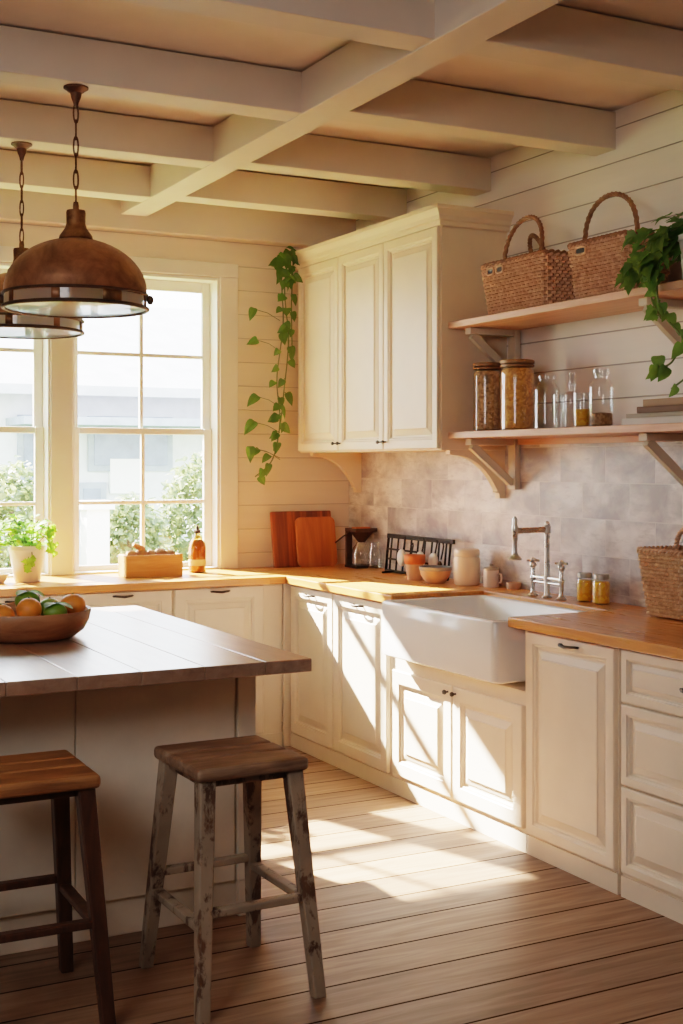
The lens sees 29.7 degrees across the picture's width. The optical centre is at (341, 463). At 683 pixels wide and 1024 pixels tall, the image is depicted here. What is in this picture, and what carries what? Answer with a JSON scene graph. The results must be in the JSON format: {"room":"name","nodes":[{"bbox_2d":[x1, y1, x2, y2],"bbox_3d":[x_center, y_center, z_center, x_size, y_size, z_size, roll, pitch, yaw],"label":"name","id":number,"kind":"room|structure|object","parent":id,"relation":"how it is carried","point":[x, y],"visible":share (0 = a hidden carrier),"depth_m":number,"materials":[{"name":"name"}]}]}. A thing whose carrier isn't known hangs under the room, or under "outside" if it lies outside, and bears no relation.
{"room":"kitchen","nodes":[
{"label":"kitchen","id":0,"kind":"room"},
{"bbox_2d":[8,545,46,582],"bbox_3d":[-1.641,0.520,6.723,0.200,0.190,0.200,0,0,-28],"label":"pot","id":1,"kind":"object","parent":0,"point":[19,554],"depth_m":6.65,"materials":[{"name":"white ceramic"}]},
{"bbox_2d":[0,221,348,567],"bbox_3d":[-2.401,-0.011,6.795,5.828,3.123,0.200,0,0,-28],"label":"wall","id":2,"kind":"structure","parent":0,"point":[298,481],"depth_m":7.68,"materials":[{"name":"white wood"}]},
{"bbox_2d":[0,263,50,577],"bbox_3d":[-2.036,-0.235,6.968,0.885,1.710,0.210,0,0,-28],"label":"window","id":3,"kind":"structure","parent":2,"relation":"in","point":[41,347],"depth_m":7.13,"materials":[{"name":"paint"}]},
{"bbox_2d":[0,246,237,575],"bbox_3d":[-1.545,-0.281,7.114,2.102,1.793,0.026,0,0,-28],"label":"trim","id":4,"kind":"structure","parent":2,"relation":"attached to","point":[61,350],"depth_m":7.39,"materials":[{"name":"white paint"}]},
{"bbox_2d":[73,273,219,574],"bbox_3d":[-1.150,-0.235,7.431,0.885,1.710,0.210,0,0,-28],"label":"window","id":5,"kind":"structure","parent":2,"relation":"in","point":[209,288],"depth_m":7.54,"materials":[{"name":"paint"}]},
{"bbox_2d":[0,188,355,246],"bbox_3d":[-2.335,-1.441,6.669,5.428,0.250,0.085,0,0,-28],"label":"trim","id":6,"kind":"structure","parent":2,"relation":"attached to","point":[183,219],"depth_m":7.39,"materials":[{"name":"paint"}]},
{"bbox_2d":[121,0,562,215],"bbox_3d":[0.769,-1.482,3.523,0.153,0.169,8.535,0,0,-28],"label":"ceiling beam","id":7,"kind":"structure","parent":2,"relation":"attached to","point":[355,74],"depth_m":4.89,"materials":[{"name":"paint"}]},
{"bbox_2d":[0,746,682,1023],"bbox_3d":[-0.381,1.600,2.923,5.828,0.100,8.935,0,0,-28],"label":"floor","id":8,"kind":"structure","parent":0,"point":[425,916],"depth_m":4.13,"materials":[{"name":"brown wood"}]},
{"bbox_2d":[0,594,68,602],"bbox_3d":[-1.741,1.103,6.624,0.548,0.895,0.604,0,0,-28],"label":"base cabinet","id":9,"kind":"object","parent":8,"relation":"on","point":[58,597],"visible":0.16,"depth_m":6.45,"materials":[{"name":"beige paint"}]},
{"bbox_2d":[0,750,115,1023],"bbox_3d":[-0.903,1.205,3.651,0.401,0.690,0.489,0,0,-27],"label":"bar stool","id":10,"kind":"object","parent":8,"relation":"on","point":[58,776],"visible":1,"depth_m":3.56,"materials":[{"name":"brown wood"}]},
{"bbox_2d":[78,589,171,615],"bbox_3d":[-1.253,1.103,6.879,0.550,0.895,0.604,0,0,-28],"label":"base cabinet","id":11,"kind":"object","parent":8,"relation":"on","point":[160,601],"visible":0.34,"depth_m":6.67,"materials":[{"name":"beige paint"}]},
{"bbox_2d":[0,605,311,955],"bbox_3d":[-1.388,1.090,4.493,1.994,0.920,1.765,0,0,-28],"label":"kitchen island","id":12,"kind":"object","parent":8,"relation":"on","point":[135,680],"visible":0.71,"depth_m":4.21,"materials":[{"name":"brown wood"}]},
{"bbox_2d":[0,603,90,642],"bbox_3d":[-1.145,0.578,4.670,0.466,0.104,0.466,0,0,-28],"label":"fruit bowl","id":13,"kind":"object","parent":12,"relation":"on","point":[45,628],"visible":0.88,"depth_m":4.49,"materials":[{"name":"brown wood"}]},
{"bbox_2d":[0,603,14,615],"bbox_3d":[-1.201,0.531,4.528,0.099,0.080,0.090,0,0,-28],"label":"orange","id":14,"kind":"object","parent":13,"relation":"in","point":[5,610],"visible":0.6,"depth_m":4.51,"materials":[{"name":"orange food"}]},
{"bbox_2d":[16,597,41,615],"bbox_3d":[-1.114,0.518,4.590,0.090,0.089,0.090,0,0,-28],"label":"orange","id":15,"kind":"object","parent":13,"relation":"in","point":[28,606],"visible":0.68,"depth_m":4.56,"materials":[{"name":"orange food"}]},
{"bbox_2d":[15,590,43,606],"bbox_3d":[-1.147,0.500,4.711,0.103,0.080,0.091,0,0,-28],"label":"lime","id":16,"kind":"object","parent":13,"relation":"in","point":[21,594],"visible":0.61,"depth_m":4.69,"materials":[{"name":"green plant"}]},
{"bbox_2d":[40,597,57,615],"bbox_3d":[-1.079,0.531,4.760,0.080,0.080,0.080,0,0,-28],"label":"lime","id":17,"kind":"object","parent":13,"relation":"in","point":[49,599],"visible":0.27,"depth_m":4.74,"materials":[{"name":"green food"}]},
{"bbox_2d":[43,602,72,614],"bbox_3d":[-1.019,0.528,4.600,0.103,0.071,0.085,0,0,-28],"label":"lime","id":18,"kind":"object","parent":13,"relation":"in","point":[50,608],"visible":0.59,"depth_m":4.58,"materials":[{"name":"green plant"}]},
{"bbox_2d":[60,593,85,612],"bbox_3d":[-0.982,0.516,4.703,0.094,0.090,0.094,0,0,-28],"label":"orange","id":19,"kind":"object","parent":13,"relation":"in","point":[76,601],"visible":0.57,"depth_m":4.67,"materials":[{"name":"orange food"}]},
{"bbox_2d":[172,584,281,745],"bbox_3d":[-0.725,1.103,7.154,0.636,0.895,0.604,0,0,-28],"label":"base cabinet","id":20,"kind":"object","parent":8,"relation":"on","point":[251,612],"visible":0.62,"depth_m":6.98,"materials":[{"name":"beige paint"}]},
{"bbox_2d":[139,735,325,1023],"bbox_3d":[-0.335,1.205,3.857,0.401,0.690,0.489,0,0,-29],"label":"bar stool","id":21,"kind":"object","parent":8,"relation":"on","point":[251,760],"visible":1,"depth_m":3.77,"materials":[{"name":"brown wood"}]},
{"bbox_2d":[282,584,290,746],"bbox_3d":[-0.300,1.103,7.079,0.042,0.895,0.026,0,0,-28],"label":"post","id":22,"kind":"object","parent":8,"relation":"on","point":[286,588],"visible":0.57,"depth_m":7.07,"materials":[{"name":"beige paint"}]},
{"bbox_2d":[290,585,392,791],"bbox_3d":[0.204,1.103,6.696,0.604,0.895,1.113,0,0,-28],"label":"base cabinet","id":23,"kind":"object","parent":8,"relation":"on","point":[342,709],"visible":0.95,"depth_m":6.48,"materials":[{"name":"beige paint"}]},
{"bbox_2d":[391,630,528,852],"bbox_3d":[0.715,1.103,5.722,0.598,0.895,1.083,0,0,-28],"label":"base cabinet","id":24,"kind":"object","parent":8,"relation":"on","point":[460,742],"visible":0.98,"depth_m":5.52,"materials":[{"name":"beige paint"}]},
{"bbox_2d":[527,631,622,894],"bbox_3d":[1.093,1.103,4.993,0.604,0.895,0.550,0,0,-28],"label":"base cabinet","id":25,"kind":"object","parent":8,"relation":"on","point":[574,785],"visible":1,"depth_m":4.83,"materials":[{"name":"beige paint"}]},
{"bbox_2d":[621,649,682,923],"bbox_3d":[1.409,1.103,4.387,0.604,0.895,0.778,0,0,-28],"label":"base cabinet","id":26,"kind":"object","parent":8,"relation":"on","point":[651,685],"visible":1,"depth_m":4.46,"materials":[{"name":"beige paint"}]},
{"bbox_2d":[0,564,682,660],"bbox_3d":[-0.320,0.635,5.379,3.048,0.040,4.234,0,0,-28],"label":"countertop","id":27,"kind":"structure","parent":26,"relation":"on","point":[618,625],"depth_m":6.32,"materials":[{"name":"brown wood"}]},
{"bbox_2d":[0,573,9,583],"bbox_3d":[-1.769,0.590,6.634,0.112,0.050,0.112,0,0,-28],"label":"bowl","id":28,"kind":"object","parent":27,"relation":"on","point":[3,576],"visible":1,"depth_m":6.61,"materials":[{"name":"white ceramic"}]},
{"bbox_2d":[0,514,58,582],"bbox_3d":[-1.687,0.435,6.697,0.420,0.359,0.322,0,0,-28],"label":"potted herb","id":29,"kind":"object","parent":27,"relation":"on","point":[27,555],"visible":1,"depth_m":6.66,"materials":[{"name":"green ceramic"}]},
{"bbox_2d":[118,553,182,577],"bbox_3d":[-1.050,0.555,7.077,0.325,0.120,0.140,0,0,-28],"label":"wooden box","id":30,"kind":"object","parent":27,"relation":"on","point":[132,566],"visible":0.94,"depth_m":7.01,"materials":[{"name":"brown wood"}]},
{"bbox_2d":[126,550,136,555],"bbox_3d":[-1.145,0.496,7.026,0.060,0.052,0.080,0,0,-28],"label":"bread roll","id":31,"kind":"object","parent":30,"relation":"in","point":[131,552],"visible":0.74,"depth_m":7.00,"materials":[{"name":"brown food"}]},
{"bbox_2d":[132,543,144,550],"bbox_3d":[-1.107,0.454,7.026,0.074,0.051,0.032,0,0,-28],"label":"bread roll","id":32,"kind":"object","parent":30,"relation":"in","point":[139,547],"visible":1,"depth_m":7.01,"materials":[{"name":"brown food"}]},
{"bbox_2d":[136,550,147,554],"bbox_3d":[-1.095,0.493,7.051,0.066,0.058,0.088,0,0,-28],"label":"bread roll","id":33,"kind":"object","parent":30,"relation":"in","point":[144,552],"visible":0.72,"depth_m":7.02,"materials":[{"name":"brown food"}]},
{"bbox_2d":[147,550,156,554],"bbox_3d":[-1.048,0.498,7.077,0.062,0.054,0.080,0,0,-28],"label":"bread roll","id":34,"kind":"object","parent":30,"relation":"in","point":[150,552],"visible":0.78,"depth_m":7.05,"materials":[{"name":"brown food"}]},
{"bbox_2d":[155,548,166,554],"bbox_3d":[-0.999,0.495,7.104,0.068,0.059,0.088,0,0,-28],"label":"bread roll","id":35,"kind":"object","parent":30,"relation":"in","point":[158,551],"visible":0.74,"depth_m":7.08,"materials":[{"name":"brown food"}]},
{"bbox_2d":[166,550,175,553],"bbox_3d":[-0.950,0.500,7.128,0.060,0.051,0.079,0,0,-28],"label":"bread roll","id":36,"kind":"object","parent":30,"relation":"in","point":[167,551],"visible":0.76,"depth_m":7.10,"materials":[{"name":"brown food"}]},
{"bbox_2d":[189,525,205,571],"bbox_3d":[-0.819,0.482,7.310,0.099,0.266,0.099,0,0,-28],"label":"bottle","id":37,"kind":"object","parent":27,"relation":"on","point":[197,549],"visible":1,"depth_m":7.27,"materials":[{"name":"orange glass"}]},
{"bbox_2d":[270,511,330,567],"bbox_3d":[-0.235,0.451,7.748,0.400,0.333,0.076,0,0,-28],"label":"cutting board","id":38,"kind":"object","parent":27,"relation":"on","point":[283,537],"visible":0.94,"depth_m":7.68,"materials":[{"name":"brown wood"}]},
{"bbox_2d":[295,517,336,566],"bbox_3d":[-0.152,0.468,7.733,0.262,0.298,0.068,0,0,-28],"label":"cutting board","id":39,"kind":"object","parent":27,"relation":"on","point":[316,546],"visible":0.99,"depth_m":7.72,"materials":[{"name":"brown wood"}]},
{"bbox_2d":[335,527,377,568],"bbox_3d":[0.067,0.493,7.625,0.268,0.243,0.150,0,0,-28],"label":"stand","id":40,"kind":"object","parent":27,"relation":"on","point":[361,534],"visible":0.99,"depth_m":7.62,"materials":[{"name":"metal"}]},
{"bbox_2d":[351,542,371,565],"bbox_3d":[0.119,0.531,7.653,0.120,0.138,0.120,0,0,-28],"label":"glass carafe","id":41,"kind":"object","parent":40,"relation":"on","point":[356,542],"visible":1,"depth_m":7.64,"materials":[{"name":"white"}]},
{"bbox_2d":[368,545,381,568],"bbox_3d":[0.196,0.539,7.569,0.080,0.152,0.080,0,0,-28],"label":"glass jar","id":42,"kind":"object","parent":27,"relation":"on","point":[379,545],"visible":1,"depth_m":7.56,"materials":[{"name":"white"}]},
{"bbox_2d":[404,554,425,580],"bbox_3d":[0.388,0.548,6.823,0.116,0.134,0.116,0,0,-28],"label":"clay pot","id":43,"kind":"object","parent":27,"relation":"on","point":[412,561],"visible":0.95,"depth_m":6.78,"materials":[{"name":"ceramic"}]},
{"bbox_2d":[382,533,454,580],"bbox_3d":[0.388,0.507,7.049,0.109,0.218,0.700,0,0,-28],"label":"utensil rack","id":44,"kind":"object","parent":27,"relation":"on","point":[446,542],"visible":0.61,"depth_m":7.14,"materials":[{"name":"black metal"}]},
{"bbox_2d":[397,536,405,565],"bbox_3d":[0.337,0.485,7.146,0.050,0.164,0.074,0,0,-28],"label":"ladle","id":45,"kind":"object","parent":44,"relation":"hanging from","point":[400,555],"visible":0.88,"depth_m":7.13,"materials":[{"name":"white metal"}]},
{"bbox_2d":[397,549,405,565],"bbox_3d":[0.333,0.520,7.144,0.042,0.093,0.074,0,0,-28],"label":"bowl","id":46,"kind":"object","parent":45,"relation":"on","point":[400,555],"depth_m":7.12,"materials":[{"name":"white ceramic"}]},
{"bbox_2d":[417,538,424,565],"bbox_3d":[0.429,0.485,6.969,0.050,0.164,0.074,0,0,-28],"label":"ladle","id":47,"kind":"object","parent":44,"relation":"hanging from","point":[421,551],"visible":0.34,"depth_m":6.97,"materials":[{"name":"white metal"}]},
{"bbox_2d":[428,540,437,564],"bbox_3d":[0.492,0.485,6.849,0.050,0.164,0.074,0,0,-28],"label":"ladle","id":48,"kind":"object","parent":44,"relation":"hanging from","point":[433,559],"visible":0.64,"depth_m":6.83,"materials":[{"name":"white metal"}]},
{"bbox_2d":[428,553,437,564],"bbox_3d":[0.488,0.520,6.847,0.042,0.093,0.074,0,0,-28],"label":"bowl","id":49,"kind":"object","parent":48,"relation":"on","point":[433,559],"depth_m":6.82,"materials":[{"name":"white ceramic"}]},
{"bbox_2d":[437,543,443,564],"bbox_3d":[0.522,0.488,6.795,0.032,0.139,0.038,0,0,33],"label":"ladle","id":50,"kind":"object","parent":44,"relation":"hanging from","point":[439,562],"visible":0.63,"depth_m":6.79,"materials":[{"name":"black metal"}]},
{"bbox_2d":[419,565,451,583],"bbox_3d":[0.485,0.572,6.648,0.170,0.086,0.170,0,0,-28],"label":"clay bowl","id":51,"kind":"object","parent":27,"relation":"on","point":[431,574],"visible":1,"depth_m":6.59,"materials":[{"name":"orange ceramic"}]},
{"bbox_2d":[453,548,479,585],"bbox_3d":[0.639,0.522,6.559,0.136,0.186,0.136,0,0,-28],"label":"canister","id":52,"kind":"object","parent":27,"relation":"on","point":[466,561],"visible":1,"depth_m":6.50,"materials":[{"name":"beige ceramic"}]},
{"bbox_2d":[382,595,587,683],"bbox_3d":[0.650,0.758,5.700,0.575,0.253,0.937,0,0,-28],"label":"farmhouse sink","id":53,"kind":"object","parent":27,"relation":"in","point":[470,636],"visible":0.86,"depth_m":5.55,"materials":[{"name":"white ceramic"}]},
{"bbox_2d":[483,563,501,587],"bbox_3d":[0.754,0.556,6.424,0.082,0.118,0.108,0,0,-28],"label":"mug","id":54,"kind":"object","parent":27,"relation":"on","point":[491,574],"visible":1,"depth_m":6.40,"materials":[{"name":"white ceramic"}]},
{"bbox_2d":[506,582,520,589],"bbox_3d":[0.846,0.598,6.323,0.076,0.034,0.076,0,0,-28],"label":"dish","id":55,"kind":"object","parent":27,"relation":"on","point":[510,585],"visible":1,"depth_m":6.29,"materials":[{"name":"ceramic"}]},
{"bbox_2d":[508,516,567,599],"bbox_3d":[0.877,0.427,5.883,0.211,0.375,0.274,0,0,-28],"label":"bridge faucet","id":56,"kind":"object","parent":27,"relation":"on","point":[546,529],"visible":1,"depth_m":5.90,"materials":[{"name":"silver metal"}]},
{"bbox_2d":[577,572,591,600],"bbox_3d":[1.089,0.551,5.762,0.072,0.128,0.072,0,0,-28],"label":"jar","id":57,"kind":"object","parent":27,"relation":"on","point":[584,586],"visible":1,"depth_m":5.73,"materials":[{"name":"clear glass"}]},
{"bbox_2d":[593,574,609,603],"bbox_3d":[1.141,0.550,5.656,0.078,0.130,0.078,0,0,-28],"label":"jar","id":58,"kind":"object","parent":27,"relation":"on","point":[601,589],"visible":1,"depth_m":5.63,"materials":[{"name":"clear glass"}]},
{"bbox_2d":[636,527,682,619],"bbox_3d":[1.370,0.423,5.147,0.269,0.373,0.324,0,0,-28],"label":"wicker basket","id":59,"kind":"object","parent":27,"relation":"on","point":[661,567],"visible":1,"depth_m":5.10,"materials":[{"name":"brown wicker"}]},
{"bbox_2d":[0,0,682,188],"bbox_3d":[-0.381,-1.633,2.923,5.828,0.120,8.935,0,0,-28],"label":"ceiling","id":60,"kind":"structure","parent":0,"point":[114,21],"depth_m":5.02,"materials":[{"name":"paint"}]},
{"bbox_2d":[0,149,149,201],"bbox_3d":[-2.780,-1.484,5.918,3.945,0.165,0.145,0,0,-28],"label":"trim","id":61,"kind":"structure","parent":60,"relation":"attached to","point":[44,173],"depth_m":6.59,"materials":[{"name":"paint"}]},
{"bbox_2d":[0,99,212,167],"bbox_3d":[-2.368,-1.484,5.129,3.945,0.165,0.145,0,0,-28],"label":"trim","id":62,"kind":"structure","parent":60,"relation":"attached to","point":[47,127],"depth_m":5.75,"materials":[{"name":"paint"}]},
{"bbox_2d":[0,141,84,338],"bbox_3d":[-1.399,-0.984,5.631,0.542,0.835,0.542,0,0,14],"label":"pendant lamp","id":63,"kind":"object","parent":62,"relation":"hanging from","point":[32,325],"visible":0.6,"depth_m":5.62,"materials":[{"name":"metal"}]},
{"bbox_2d":[0,25,301,120],"bbox_3d":[-1.933,-1.484,4.295,3.945,0.165,0.145,0,0,-28],"label":"ceiling beam","id":64,"kind":"structure","parent":60,"relation":"attached to","point":[31,58],"depth_m":4.85,"materials":[{"name":"paint"}]},
{"bbox_2d":[0,84,153,318],"bbox_3d":[-0.988,-0.984,4.786,0.542,0.835,0.542,0,0,-25],"label":"pendant lamp","id":65,"kind":"object","parent":64,"relation":"hanging from","point":[73,268],"visible":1,"depth_m":4.63,"materials":[{"name":"metal"}]},
{"bbox_2d":[118,0,434,50],"bbox_3d":[-1.466,-1.484,3.400,3.945,0.165,0.145,0,0,-28],"label":"trim","id":66,"kind":"structure","parent":60,"relation":"attached to","point":[409,25],"depth_m":4.11,"materials":[{"name":"paint"}]},
{"bbox_2d":[356,89,682,606],"bbox_3d":[2.160,-0.011,4.136,0.200,3.123,8.735,0,0,-28],"label":"wall","id":67,"kind":"structure","parent":0,"point":[601,364],"depth_m":5.84,"materials":[{"name":"white wood"}]},
{"bbox_2d":[177,170,406,221],"bbox_3d":[-0.255,-1.482,7.100,1.360,0.168,0.145,0,0,-28],"label":"trim","id":68,"kind":"structure","parent":67,"relation":"attached to","point":[241,189],"depth_m":7.05,"materials":[{"name":"paint"}]},
{"bbox_2d":[239,134,490,195],"bbox_3d":[0.139,-1.482,6.346,1.360,0.168,0.145,0,0,-28],"label":"ceiling beam","id":69,"kind":"structure","parent":67,"relation":"attached to","point":[315,156],"depth_m":6.30,"materials":[{"name":"paint"}]},
{"bbox_2d":[295,203,513,497],"bbox_3d":[0.278,-0.542,7.039,0.449,1.430,1.655,0,0,-28],"label":"upper cabinet","id":70,"kind":"object","parent":67,"relation":"attached to","point":[382,369],"visible":0.99,"depth_m":6.65,"materials":[{"name":"beige paint"}]},
{"bbox_2d":[244,246,302,484],"bbox_3d":[-0.384,-0.578,7.532,0.363,1.405,0.145,0,0,-28],"label":"trailing vine","id":71,"kind":"object","parent":70,"relation":"hanging from","point":[285,258],"visible":1,"depth_m":7.55,"materials":[{"name":"green plant"}]},
{"bbox_2d":[333,79,615,155],"bbox_3d":[0.592,-1.482,5.477,1.360,0.168,0.145,0,0,-28],"label":"ceiling beam","id":72,"kind":"structure","parent":67,"relation":"attached to","point":[413,105],"depth_m":5.43,"materials":[{"name":"paint"}]},
{"bbox_2d":[349,441,682,606],"bbox_3d":[1.166,0.255,5.816,0.008,0.720,4.835,0,0,-28],"label":"tile backsplash","id":73,"kind":"structure","parent":67,"relation":"attached to","point":[600,502],"depth_m":6.20,"materials":[{"name":"beige tile"}]},
{"bbox_2d":[448,280,682,370],"bbox_3d":[1.312,-0.553,5.164,0.352,0.282,2.743,0,0,-28],"label":"open shelf","id":74,"kind":"object","parent":67,"relation":"attached to","point":[509,324],"visible":0.71,"depth_m":5.70,"materials":[{"name":"brown wood"}]},
{"bbox_2d":[481,214,575,314],"bbox_3d":[0.892,-0.913,5.952,0.283,0.438,0.550,0,0,-28],"label":"wicker basket","id":75,"kind":"object","parent":74,"relation":"on","point":[543,276],"visible":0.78,"depth_m":5.80,"materials":[{"name":"brown wicker"}]},
{"bbox_2d":[567,191,671,298],"bbox_3d":[1.172,-0.918,5.425,0.280,0.448,0.426,0,0,-28],"label":"wicker basket","id":76,"kind":"object","parent":74,"relation":"on","point":[596,262],"visible":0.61,"depth_m":5.36,"materials":[{"name":"brown wicker"}]},
{"bbox_2d":[614,212,682,397],"bbox_3d":[1.347,-0.620,4.958,0.509,0.746,0.552,0,0,-28],"label":"ivy","id":77,"kind":"object","parent":74,"relation":"on","point":[644,267],"visible":1,"depth_m":4.93,"materials":[{"name":"green plant"}]},
{"bbox_2d":[677,234,682,275],"bbox_3d":[1.407,-0.786,4.947,0.224,0.185,0.224,0,0,-28],"label":"pot","id":78,"kind":"object","parent":74,"relation":"on","point":[679,236],"depth_m":4.95,"materials":[{"name":"white ceramic"}]},
{"bbox_2d":[448,423,682,489],"bbox_3d":[1.312,-0.015,5.164,0.352,0.282,2.743,0,0,-28],"label":"open shelf","id":79,"kind":"object","parent":67,"relation":"attached to","point":[650,434],"visible":1,"depth_m":5.70,"materials":[{"name":"brown wood"}]},
{"bbox_2d":[473,362,500,430],"bbox_3d":[0.709,-0.324,6.263,0.138,0.335,0.138,0,0,-28],"label":"storage jar","id":80,"kind":"object","parent":79,"relation":"on","point":[486,379],"visible":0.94,"depth_m":6.21,"materials":[{"name":"clear glass"}]},
{"bbox_2d":[500,359,534,429],"bbox_3d":[0.824,-0.321,6.030,0.160,0.330,0.160,0,0,-28],"label":"storage jar","id":81,"kind":"object","parent":79,"relation":"on","point":[517,375],"visible":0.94,"depth_m":5.96,"materials":[{"name":"clear glass"}]},
{"bbox_2d":[574,409,590,425],"bbox_3d":[1.043,-0.231,5.569,0.082,0.150,0.082,0,0,-28],"label":"contents","id":82,"kind":"object","parent":79,"relation":"on","point":[581,416],"visible":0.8,"depth_m":5.54,"materials":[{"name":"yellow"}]},
{"bbox_2d":[590,412,612,425],"bbox_3d":[1.109,-0.281,5.496,0.106,0.250,0.106,0,0,-28],"label":"contents","id":83,"kind":"object","parent":79,"relation":"on","point":[600,418],"visible":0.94,"depth_m":5.46,"materials":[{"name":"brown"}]},
{"bbox_2d":[622,416,682,424],"bbox_3d":[1.361,-0.171,5.066,0.220,0.029,0.525,0,0,-28],"label":"book","id":84,"kind":"object","parent":79,"relation":"on","point":[669,419],"visible":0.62,"depth_m":5.08,"materials":[{"name":"paper"}]},
{"bbox_2d":[626,411,682,417],"bbox_3d":[1.364,-0.195,5.071,0.210,0.017,0.490,0,0,-28],"label":"book","id":85,"kind":"object","parent":84,"relation":"on","point":[678,413],"visible":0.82,"depth_m":5.08,"materials":[{"name":"beige paper"}]},
{"bbox_2d":[637,404,682,412],"bbox_3d":[1.385,-0.217,5.037,0.205,0.026,0.450,0,0,-28],"label":"book","id":86,"kind":"object","parent":85,"relation":"on","point":[664,408],"visible":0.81,"depth_m":5.06,"materials":[{"name":"brown paper"}]},
{"bbox_2d":[643,397,682,406],"bbox_3d":[1.389,-0.245,5.045,0.190,0.028,0.400,0,0,-28],"label":"book","id":87,"kind":"object","parent":86,"relation":"on","point":[677,400],"visible":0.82,"depth_m":5.07,"materials":[{"name":"beige paper"}]},
{"bbox_2d":[462,5,682,90],"bbox_3d":[1.036,-1.482,4.626,1.360,0.168,0.145,0,0,-28],"label":"ceiling beam","id":88,"kind":"structure","parent":67,"relation":"attached to","point":[557,37],"depth_m":4.48,"materials":[{"name":"paint"}]},
{"label":"outside","id":89,"kind":"structure","parent":0,"visible":0},
{"bbox_3d":[-6.491,1.950,23.252,34.000,0.200,32.765,0,0,-28],"label":"ground","id":90,"kind":"structure","parent":89,"visible":0},
{"bbox_2d":[0,455,33,567],"bbox_3d":[-3.217,0.881,12.537,1.115,1.942,1.089,0,0,-28],"label":"tree","id":91,"kind":"object","parent":90,"relation":"on","point":[21,491],"visible":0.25,"depth_m":12.31,"materials":[{"name":"green plant"}]},
{"bbox_2d":[79,500,114,564],"bbox_3d":[-2.358,1.100,12.304,0.300,1.500,0.300,0,0,-28],"label":"gate pillar","id":92,"kind":"structure","parent":90,"relation":"on","point":[94,519],"depth_m":12.21,"materials":[{"name":"white"}]},
{"bbox_2d":[0,305,202,564],"bbox_3d":[-5.535,-0.320,18.825,10.400,4.340,6.500,0,0,-28],"label":"house","id":93,"kind":"structure","parent":90,"relation":"on","point":[108,386],"depth_m":17.62,"materials":[{"name":"white"}]},
{"bbox_2d":[109,491,175,563],"bbox_3d":[-2.139,1.065,13.197,0.920,1.574,0.904,0,0,22],"label":"tree","id":94,"kind":"object","parent":90,"relation":"on","point":[122,535],"visible":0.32,"depth_m":12.99,"materials":[{"name":"green plant"}]},
{"bbox_2d":[154,450,202,561],"bbox_3d":[-1.500,0.847,14.211,1.134,2.010,1.191,0,0,-3],"label":"tree","id":95,"kind":"object","parent":90,"relation":"on","point":[178,490],"visible":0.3,"depth_m":13.95,"materials":[{"name":"green plant"}]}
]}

